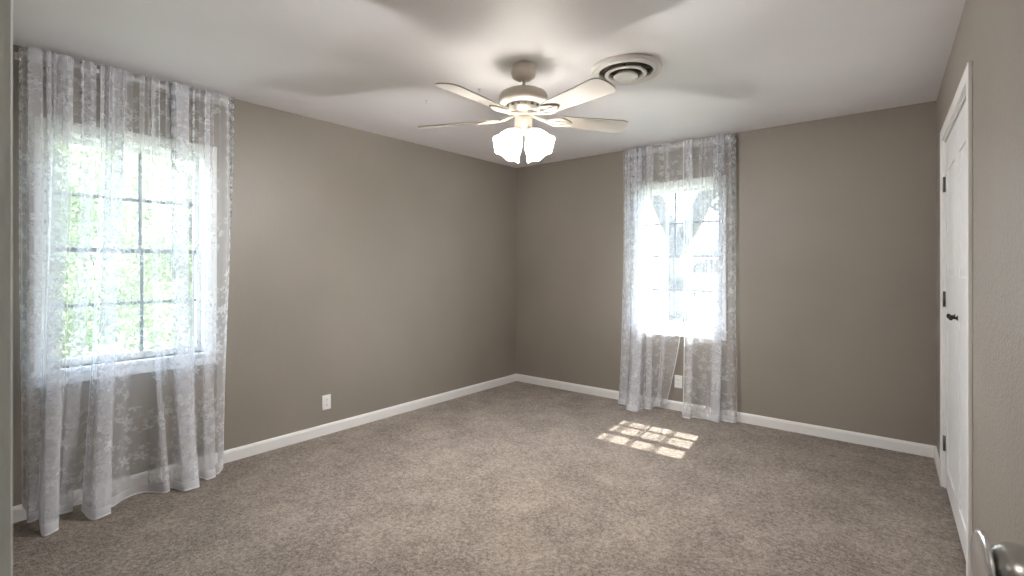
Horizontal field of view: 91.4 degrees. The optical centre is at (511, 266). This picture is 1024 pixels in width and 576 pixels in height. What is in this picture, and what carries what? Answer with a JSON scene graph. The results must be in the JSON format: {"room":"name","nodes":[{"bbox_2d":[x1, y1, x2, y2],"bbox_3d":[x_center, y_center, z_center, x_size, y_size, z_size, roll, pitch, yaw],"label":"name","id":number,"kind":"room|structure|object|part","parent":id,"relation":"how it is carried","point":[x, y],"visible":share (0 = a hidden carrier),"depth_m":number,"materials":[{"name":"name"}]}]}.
{"room":"empty bedroom","nodes":[
{"label":"empty bedroom","id":0,"kind":"room"},
{"bbox_2d":[12,45,515,506],"bbox_3d":[-1.405,0.084,4.075,0.150,2.440,4.720,0,0,39],"label":"wall","id":1,"kind":"structure","parent":0,"point":[369,271],"depth_m":3.67,"materials":[{"name":"beige paint"}]},
{"bbox_2d":[14,51,229,107],"bbox_3d":[-2.194,-1.081,2.928,0.078,0.040,1.019,0,0,39],"label":"curtain rod","id":2,"kind":"object","parent":1,"relation":"attached to","point":[19,53],"visible":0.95,"depth_m":2.79,"materials":[{"name":"white metal"}]},
{"bbox_2d":[18,46,106,535],"bbox_3d":[-2.300,0.091,2.597,0.306,2.418,0.351,0,0,39],"label":"lace curtain","id":3,"kind":"object","parent":2,"relation":"hanging from","point":[48,526],"visible":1,"depth_m":2.55,"materials":[{"name":"white fabric"}]},
{"bbox_2d":[81,64,233,519],"bbox_3d":[-2.001,0.091,2.939,0.270,2.418,0.797,0,0,34],"label":"lace curtain","id":4,"kind":"object","parent":2,"relation":"hanging from","point":[96,511],"visible":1,"depth_m":2.94,"materials":[{"name":"white fabric"}]},
{"bbox_2d":[29,116,219,387],"bbox_3d":[-2.271,-0.078,2.989,0.182,1.418,0.904,0,0,39],"label":"window","id":5,"kind":"structure","parent":1,"relation":"in","point":[205,338],"depth_m":2.94,"materials":[{"name":"white paint"}]},
{"bbox_3d":[-2.246,0.560,2.969,0.117,0.022,0.904,0,0,39],"label":"sill","id":6,"kind":"part","parent":5,"relation":"part of","materials":[{"name":"white paint"}]},
{"bbox_3d":[-2.311,-0.403,3.021,0.030,0.633,0.738,0,0,39],"label":"sash","id":7,"kind":"part","parent":5,"relation":"part of","materials":[{"name":"white paint"}]},
{"bbox_3d":[-2.285,-0.097,3.000,0.030,0.026,0.686,0,0,39],"label":"meeting rail","id":8,"kind":"part","parent":5,"relation":"part of","materials":[{"name":"grey"}]},
{"bbox_3d":[-2.285,0.220,3.000,0.030,0.659,0.738,0,0,39],"label":"sash","id":9,"kind":"part","parent":5,"relation":"part of","materials":[{"name":"white paint"}]},
{"bbox_3d":[-2.333,-0.085,3.040,0.018,1.268,0.738,0,0,39],"label":"screen frame","id":10,"kind":"part","parent":5,"relation":"part of","materials":[{"name":"grey"}]},
{"bbox_2d":[12,374,516,522],"bbox_3d":[-1.352,1.264,4.012,0.014,0.081,4.450,0,0,39],"label":"baseboard","id":11,"kind":"structure","parent":1,"relation":"attached to","point":[49,503],"depth_m":3.46,"materials":[{"name":"white paint"}]},
{"bbox_2d":[322,394,330,409],"bbox_3d":[-1.446,1.054,3.900,0.009,0.114,0.072,0,0,39],"label":"wall outlet","id":12,"kind":"object","parent":1,"relation":"attached to","point":[326,399],"visible":1,"depth_m":3.90,"materials":[{"name":"white plastic"}]},
{"bbox_2d":[12,381,965,575],"bbox_3d":[-0.162,1.344,2.087,4.890,0.080,6.230,0,0,39],"label":"floor","id":13,"kind":"structure","parent":0,"point":[516,478],"depth_m":2.71,"materials":[{"name":"beige carpet"}]},
{"bbox_2d":[12,0,965,167],"bbox_3d":[-0.115,-1.186,2.145,4.890,0.100,6.380,0,0,39],"label":"ceiling","id":14,"kind":"structure","parent":0,"point":[729,66],"depth_m":2.67,"materials":[{"name":"paint"}]},
{"bbox_2d":[418,61,628,162],"bbox_3d":[0.044,-0.870,2.786,1.258,0.532,1.222,0,0,39],"label":"ceiling fan","id":15,"kind":"object","parent":14,"relation":"hanging from","point":[523,103],"visible":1,"depth_m":2.75,"materials":[{"name":"white metal"}]},
{"bbox_3d":[-0.335,-0.844,2.956,0.468,0.039,0.146,0,0,18],"label":"blade","id":16,"kind":"part","parent":15,"relation":"part of","materials":[{"name":"beige wood"}]},
{"bbox_3d":[-0.176,-0.844,2.479,0.145,0.039,0.469,0,0,39],"label":"blade","id":17,"kind":"part","parent":15,"relation":"part of","materials":[{"name":"beige wood"}]},
{"bbox_3d":[-0.021,-0.686,2.742,0.170,0.165,0.164,0,0,39],"label":"lamp shade","id":18,"kind":"part","parent":15,"relation":"part of","materials":[{"name":"white glass"}]},
{"bbox_3d":[-0.018,-0.686,2.911,0.164,0.165,0.170,0,0,39],"label":"lamp shade","id":19,"kind":"part","parent":15,"relation":"part of","materials":[{"name":"white glass"}]},
{"bbox_3d":[0.066,-0.844,3.246,0.146,0.039,0.468,0,0,0],"label":"blade","id":20,"kind":"part","parent":15,"relation":"part of","materials":[{"name":"beige"}]},
{"bbox_3d":[0.151,-0.686,2.908,0.170,0.165,0.164,0,0,39],"label":"lamp shade","id":21,"kind":"part","parent":15,"relation":"part of","materials":[{"name":"white glass"}]},
{"bbox_3d":[0.148,-0.686,2.739,0.164,0.165,0.170,0,0,39],"label":"lamp shade","id":22,"kind":"part","parent":15,"relation":"part of","materials":[{"name":"white glass"}]},
{"bbox_3d":[0.311,-0.844,2.483,0.146,0.039,0.468,0,0,-36],"label":"blade","id":23,"kind":"part","parent":15,"relation":"part of","materials":[{"name":"beige wood"}]},
{"bbox_3d":[0.466,-0.844,2.953,0.468,0.039,0.146,0,0,-18],"label":"blade","id":24,"kind":"part","parent":15,"relation":"part of","materials":[{"name":"beige wood"}]},
{"bbox_2d":[591,54,661,85],"bbox_3d":[0.650,-1.106,2.857,0.394,0.058,0.394,0,0,39],"label":"ceiling vent","id":25,"kind":"object","parent":14,"relation":"in","point":[625,69],"visible":0.99,"depth_m":2.81,"materials":[{"name":"white metal"}]},
{"bbox_2d":[516,101,935,445],"bbox_3d":[1.522,0.084,4.637,3.678,2.440,0.150,0,0,39],"label":"wall","id":26,"kind":"structure","parent":0,"point":[835,248],"depth_m":4.02,"materials":[{"name":"beige paint"}]},
{"bbox_2d":[674,375,681,387],"bbox_3d":[1.511,1.042,4.543,0.072,0.114,0.009,0,0,39],"label":"wall outlet","id":27,"kind":"object","parent":26,"relation":"attached to","point":[677,379],"visible":1,"depth_m":4.54,"materials":[{"name":"white plastic"}]},
{"bbox_2d":[629,175,727,340],"bbox_3d":[1.537,-0.078,4.604,0.904,1.418,0.182,0,0,39],"label":"window","id":28,"kind":"structure","parent":26,"relation":"in","point":[668,187],"depth_m":4.62,"materials":[{"name":"white paint"}]},
{"bbox_3d":[1.587,-0.085,4.666,0.738,1.268,0.018,0,0,39],"label":"screen frame","id":29,"kind":"part","parent":28,"relation":"part of","materials":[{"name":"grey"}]},
{"bbox_3d":[1.516,0.560,4.579,0.904,0.022,0.117,0,0,39],"label":"sill","id":30,"kind":"part","parent":28,"relation":"part of","materials":[{"name":"white paint"}]},
{"bbox_3d":[1.548,0.220,4.618,0.738,0.659,0.030,0,0,39],"label":"sash","id":31,"kind":"part","parent":28,"relation":"part of","materials":[{"name":"white paint"}]},
{"bbox_3d":[1.569,-0.403,4.644,0.738,0.633,0.030,0,0,39],"label":"sash","id":32,"kind":"part","parent":28,"relation":"part of","materials":[{"name":"white paint"}]},
{"bbox_3d":[1.548,-0.097,4.618,0.686,0.026,0.030,0,0,39],"label":"meeting rail","id":33,"kind":"part","parent":28,"relation":"part of","materials":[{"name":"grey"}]},
{"bbox_2d":[626,137,735,157],"bbox_3d":[1.484,-1.081,4.521,1.009,0.040,0.078,0,0,39],"label":"curtain rod","id":34,"kind":"object","parent":26,"relation":"attached to","point":[725,138],"visible":0.56,"depth_m":4.46,"materials":[{"name":"white metal"}]},
{"bbox_2d":[618,142,691,411],"bbox_3d":[1.255,0.091,4.549,0.706,2.418,0.297,0,0,39],"label":"lace curtain","id":35,"kind":"object","parent":34,"relation":"hanging from","point":[631,406],"visible":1,"depth_m":4.69,"materials":[{"name":"white fabric"}]},
{"bbox_2d":[683,133,736,422],"bbox_3d":[1.690,0.091,4.281,0.435,2.418,0.153,0,0,24],"label":"lace curtain","id":36,"kind":"object","parent":34,"relation":"hanging from","point":[713,417],"visible":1,"depth_m":4.24,"materials":[{"name":"white fabric"}]},
{"bbox_2d":[517,374,935,457],"bbox_3d":[1.475,1.264,4.569,3.662,0.081,0.014,0,0,39],"label":"baseboard","id":37,"kind":"structure","parent":26,"relation":"attached to","point":[904,446],"depth_m":4.07,"materials":[{"name":"white paint"}]},
{"bbox_2d":[936,0,1023,547],"bbox_3d":[1.561,0.084,1.533,0.120,2.440,4.620,0,0,37],"label":"wall","id":38,"kind":"structure","parent":0,"point":[990,33],"depth_m":1.53,"materials":[{"name":"beige paint"}]},
{"bbox_2d":[934,447,939,480],"bbox_3d":[2.737,1.264,3.211,0.014,0.081,0.494,0,0,37],"label":"baseboard","id":39,"kind":"structure","parent":38,"relation":"attached to","point":[936,455],"depth_m":3.23,"materials":[{"name":"white paint"}]},
{"bbox_2d":[943,120,956,525],"bbox_3d":[2.389,0.278,2.708,0.070,2.016,0.588,0,0,39],"label":"door","id":40,"kind":"structure","parent":38,"relation":"in","point":[950,181],"depth_m":2.68,"materials":[{"name":"white paint"}]},
{"bbox_3d":[2.383,-0.251,2.710,0.007,0.586,0.368,0,0,37],"label":"raised panel","id":41,"kind":"part","parent":40,"relation":"part of","materials":[{"name":"white paint"}]},
{"bbox_3d":[2.383,0.712,2.710,0.007,0.881,0.368,0,0,37],"label":"raised panel","id":42,"kind":"part","parent":40,"relation":"part of","materials":[{"name":"white paint"}]},
{"bbox_2d":[940,61,972,575],"bbox_3d":[2.239,0.248,2.451,0.133,2.112,1.312,0,0,37],"label":"trim","id":43,"kind":"structure","parent":38,"relation":"attached to","point":[966,83],"depth_m":2.00,"materials":[{"name":"white paint"}]},
{"bbox_2d":[949,101,965,559],"bbox_3d":[2.025,0.278,2.241,0.068,2.016,0.589,0,0,37],"label":"door","id":44,"kind":"structure","parent":38,"relation":"in","point":[961,120],"depth_m":2.32,"materials":[{"name":"white paint"}]},
{"bbox_3d":[2.157,0.249,2.444,0.034,0.026,0.027,0,0,39],"label":"knob","id":45,"kind":"part","parent":44,"relation":"part of","materials":[{"name":"black metal"}]},
{"bbox_3d":[2.031,-0.251,2.241,0.007,0.586,0.368,0,0,37],"label":"raised panel","id":46,"kind":"part","parent":44,"relation":"part of","materials":[{"name":"white paint"}]},
{"bbox_3d":[2.031,0.712,2.241,0.007,0.881,0.368,0,0,37],"label":"raised panel","id":47,"kind":"part","parent":44,"relation":"part of","materials":[{"name":"white paint"}]},
{"bbox_2d":[970,528,1023,575],"bbox_3d":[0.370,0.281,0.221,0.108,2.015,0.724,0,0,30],"label":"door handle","id":48,"kind":"structure","parent":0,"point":[1003,558],"depth_m":0.49,"materials":[{"name":"silver metal"}]},
{"bbox_3d":[0.480,0.304,0.508,0.010,0.069,0.069,0,0,30],"label":"knob","id":49,"kind":"part","parent":48,"relation":"part of","materials":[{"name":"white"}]},
{"bbox_3d":[0.509,0.304,0.490,0.063,0.056,0.056,0,0,39],"label":"knob","id":50,"kind":"part","parent":48,"relation":"part of","materials":[{"name":"silver metal"}]},
{"bbox_3d":[-1.307,0.084,1.027,3.855,2.440,0.120,0,0,39],"label":"wall","id":51,"kind":"structure","parent":0,"visible":0},
{"bbox_2d":[0,0,11,575],"bbox_3d":[-0.391,0.244,0.287,0.072,2.120,0.141,0,0,39],"label":"door frame","id":52,"kind":"structure","parent":51,"relation":"attached to","point":[5,5],"depth_m":0.32,"materials":[{"name":"grey paint"}]},
{"label":"outside","id":53,"kind":"structure","parent":0,"visible":0},
{"bbox_2d":[55,279,717,359],"bbox_3d":[8.051,1.854,25.694,100.000,0.200,90.000,0,0,39],"label":"lawn","id":54,"kind":"structure","parent":53,"point":[112,348],"depth_m":15.80,"materials":[{"name":"green plant"}]},
{"bbox_2d":[54,142,109,359],"bbox_3d":[-5.192,-0.118,5.060,1.750,3.788,1.789,0,0,39],"label":"leafy tree","id":55,"kind":"object","parent":54,"relation":"on","point":[71,315],"visible":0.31,"depth_m":5.34,"materials":[{"name":"green plant"}]},
{"bbox_2d":[54,143,177,348],"bbox_3d":[-8.812,-1.277,8.805,3.133,6.106,4.994,0,0,43],"label":"leafy tree","id":56,"kind":"object","parent":54,"relation":"on","point":[108,234],"visible":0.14,"depth_m":9.14,"materials":[{"name":"green plant"}]},
{"bbox_2d":[101,150,191,351],"bbox_3d":[-4.341,-0.255,6.696,1.866,4.061,1.835,0,0,39],"label":"leafy tree","id":57,"kind":"object","parent":54,"relation":"on","point":[184,261],"visible":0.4,"depth_m":6.24,"materials":[{"name":"green plant"}]},
{"bbox_2d":[648,189,717,322],"bbox_3d":[2.743,-1.045,8.136,4.670,5.668,2.584,0,0,39],"label":"forked tree","id":58,"kind":"object","parent":54,"relation":"on","point":[662,211],"visible":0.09,"depth_m":8.03,"materials":[{"name":"grey plant"}]},
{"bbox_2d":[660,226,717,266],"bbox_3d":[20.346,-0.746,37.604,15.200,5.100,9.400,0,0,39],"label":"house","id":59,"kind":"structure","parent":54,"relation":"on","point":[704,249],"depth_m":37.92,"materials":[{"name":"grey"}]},
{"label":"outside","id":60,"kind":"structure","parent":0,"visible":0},
{"bbox_2d":[159,284,717,321],"bbox_3d":[6.155,1.864,23.369,100.000,0.180,11.000,0,0,39],"label":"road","id":61,"kind":"structure","parent":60,"point":[656,307],"depth_m":22.45,"materials":[{"name":"grey asphalt"}]},
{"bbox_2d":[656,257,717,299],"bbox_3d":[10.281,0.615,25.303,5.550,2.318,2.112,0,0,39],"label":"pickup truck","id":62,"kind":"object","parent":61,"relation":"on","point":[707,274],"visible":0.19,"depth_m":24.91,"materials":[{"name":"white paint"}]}
]}

